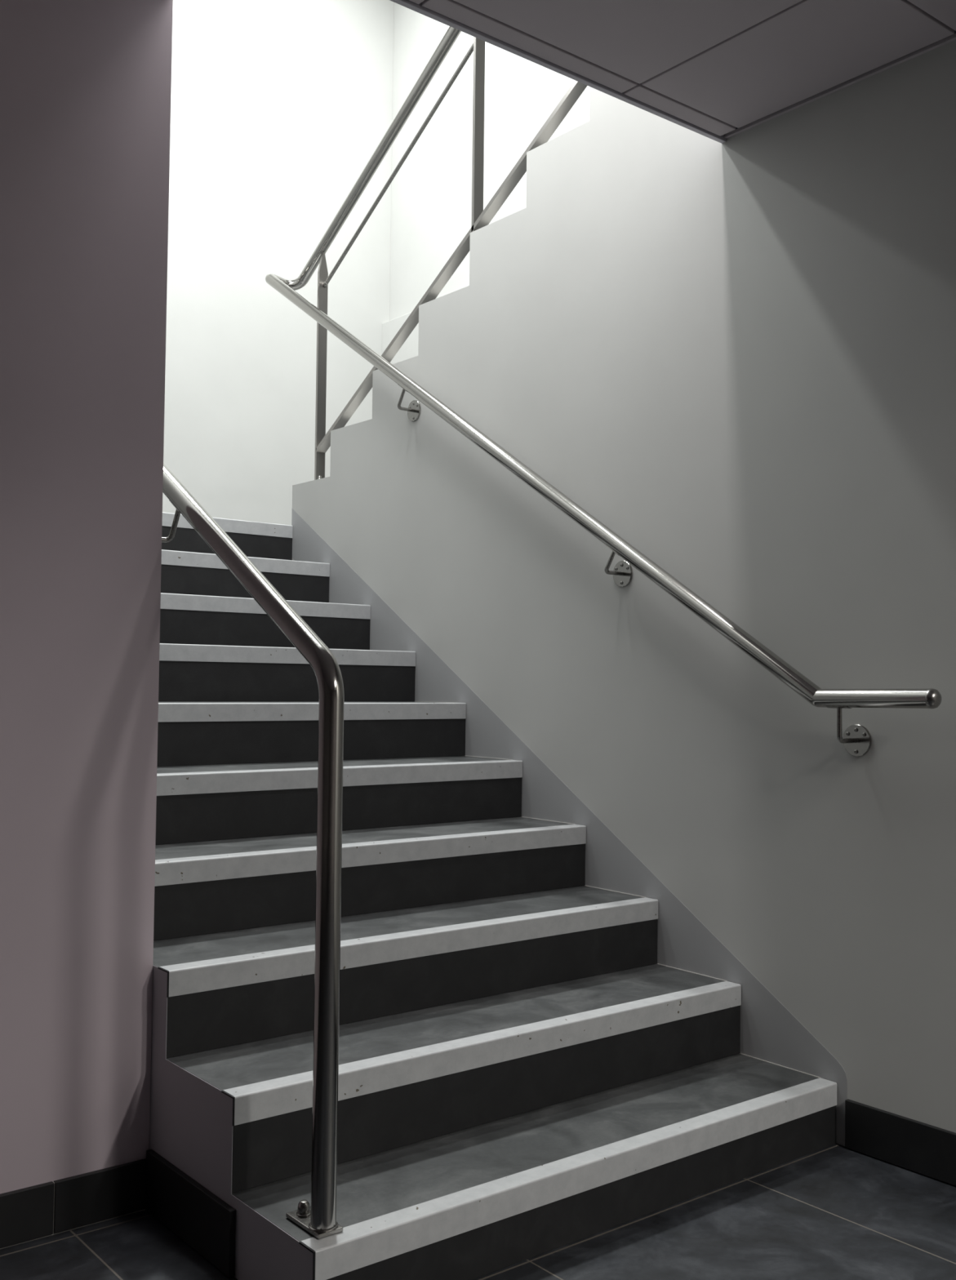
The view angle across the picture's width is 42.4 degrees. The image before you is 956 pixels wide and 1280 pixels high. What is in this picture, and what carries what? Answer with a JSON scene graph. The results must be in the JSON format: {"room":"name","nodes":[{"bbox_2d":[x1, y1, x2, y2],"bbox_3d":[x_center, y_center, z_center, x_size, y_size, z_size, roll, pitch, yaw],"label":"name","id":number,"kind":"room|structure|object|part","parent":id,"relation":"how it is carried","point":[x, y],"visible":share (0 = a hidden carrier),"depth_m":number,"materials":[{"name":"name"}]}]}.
{"room":"stairwell","nodes":[
{"label":"stairwell","id":0,"kind":"room"},
{"bbox_2d":[0,0,173,1194],"bbox_3d":[-3.514,-1.502,2.475,4.598,5.200,3.490,2,-3,-39],"label":"wall","id":1,"kind":"structure","parent":0,"point":[86,85],"depth_m":2.40,"materials":[{"name":"paint"}]},
{"bbox_2d":[0,1158,146,1248],"bbox_3d":[-2.448,1.010,1.018,4.598,0.098,0.012,2,-3,-39],"label":"baseboard","id":2,"kind":"structure","parent":1,"relation":"attached to","point":[34,1212],"depth_m":2.35,"materials":[{"name":"tile"}]},
{"bbox_2d":[162,0,394,525],"bbox_3d":[-1.578,-1.349,6.132,3.002,5.200,0.200,2,-3,-39],"label":"wall","id":3,"kind":"structure","parent":0,"point":[278,108],"depth_m":6.40,"materials":[{"name":"paint"}]},
{"bbox_2d":[0,1143,955,1279],"bbox_3d":[0.520,1.107,-0.290,7.600,0.120,5.900,2,-3,-39],"label":"floor","id":4,"kind":"structure","parent":0,"point":[836,1211],"depth_m":2.32,"materials":[{"name":"tile"}]},
{"bbox_2d":[149,511,836,1279],"bbox_3d":[-0.587,0.335,3.530,1.402,1.670,2.812,2,-3,-39],"label":"staircase","id":5,"kind":"structure","parent":4,"relation":"on","point":[522,1077],"depth_m":2.79,"materials":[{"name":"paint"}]},
{"bbox_2d":[145,1149,235,1277],"bbox_3d":[-0.543,1.067,2.307,0.012,0.116,0.356,2,-3,-39],"label":"baseboard","id":6,"kind":"structure","parent":5,"relation":"attached to","point":[197,1215],"depth_m":2.28,"materials":[{"name":"tile"}]},
{"bbox_2d":[161,462,344,1239],"bbox_3d":[-1.045,-0.230,3.069,0.077,2.477,2.580,2,-3,-39],"label":"handrail","id":7,"kind":"object","parent":5,"relation":"on","point":[319,1220],"visible":0.77,"depth_m":2.05,"materials":[{"name":"silver metal"}]},
{"bbox_3d":[-0.275,0.978,2.070,0.048,0.007,0.106,2,-3,-39],"label":"plate","id":8,"kind":"part","parent":7,"relation":"part of","materials":[{"name":"silver metal"}]},
{"bbox_2d":[382,2,590,364],"bbox_3d":[2.410,-1.403,3.357,0.250,5.200,9.120,2,-3,-39],"label":"wall","id":9,"kind":"structure","parent":0,"point":[431,192],"depth_m":6.51,"materials":[{"name":"paint"}]},
{"bbox_2d":[292,40,955,1133],"bbox_3d":[1.736,-0.561,1.907,0.140,3.399,7.737,2,-3,-39],"label":"wall","id":10,"kind":"structure","parent":0,"point":[736,356],"depth_m":3.13,"materials":[{"name":"paint"}]},
{"bbox_2d":[390,0,725,143],"bbox_3d":[-1.700,-1.438,1.329,6.000,0.104,0.015,2,-3,-39],"label":"trim","id":11,"kind":"structure","parent":10,"relation":"attached to","point":[411,5],"depth_m":2.82,"materials":[{"name":"paint"}]},
{"bbox_2d":[291,508,847,1146],"bbox_3d":[0.054,0.319,3.852,0.001,1.740,2.563,2,-3,-39],"label":"trim","id":12,"kind":"structure","parent":10,"relation":"attached to","point":[769,1032],"depth_m":3.48,"materials":[{"name":"paint"}]},
{"bbox_2d":[265,26,941,756],"bbox_3d":[0.127,-1.425,3.856,0.192,3.440,2.953,2,-3,-39],"label":"stair railing","id":13,"kind":"object","parent":10,"relation":"attached to","point":[856,740],"visible":0.96,"depth_m":4.08,"materials":[{"name":"silver metal"}]},
{"bbox_3d":[-0.617,-1.074,4.856,0.040,0.920,0.012,2,-3,-39],"label":"post","id":14,"kind":"part","parent":13,"relation":"part of","materials":[{"name":"silver metal"}]},
{"bbox_3d":[0.166,-2.190,3.944,0.015,1.523,2.418,2,-3,-39],"label":"rod","id":15,"kind":"part","parent":13,"relation":"part of","materials":[{"name":"silver metal"}]},
{"bbox_3d":[-0.221,-0.790,4.247,0.005,0.074,0.074,2,-3,-39],"label":"wall plate","id":16,"kind":"part","parent":13,"relation":"part of","materials":[{"name":"silver metal"}]},
{"bbox_3d":[0.149,-1.520,3.922,0.040,1.516,2.434,2,-3,-39],"label":"rail","id":17,"kind":"part","parent":13,"relation":"part of","materials":[{"name":"silver metal"}]},
{"bbox_3d":[0.001,-1.660,4.114,0.040,1.007,0.012,2,-3,-39],"label":"post","id":18,"kind":"part","parent":13,"relation":"part of","materials":[{"name":"silver metal"}]},
{"bbox_3d":[0.403,-0.185,3.437,0.005,0.074,0.074,2,-3,-39],"label":"wall plate","id":19,"kind":"part","parent":13,"relation":"part of","materials":[{"name":"silver metal"}]},
{"bbox_3d":[0.871,0.231,2.832,0.005,0.074,0.074,2,-3,-39],"label":"wall plate","id":20,"kind":"part","parent":13,"relation":"part of","materials":[{"name":"silver metal"}]},
{"bbox_2d":[844,1098,955,1186],"bbox_3d":[2.460,1.051,0.801,0.012,0.107,5.172,2,-3,-39],"label":"baseboard","id":21,"kind":"structure","parent":10,"relation":"attached to","point":[919,1147],"depth_m":2.70,"materials":[{"name":"tile"}]},
{"bbox_2d":[408,0,955,138],"bbox_3d":[-0.202,-1.482,-0.845,6.382,0.060,5.830,2,-3,-39],"label":"ceiling","id":22,"kind":"structure","parent":0,"point":[727,68],"depth_m":2.71,"materials":[{"name":"tile"}]}
]}

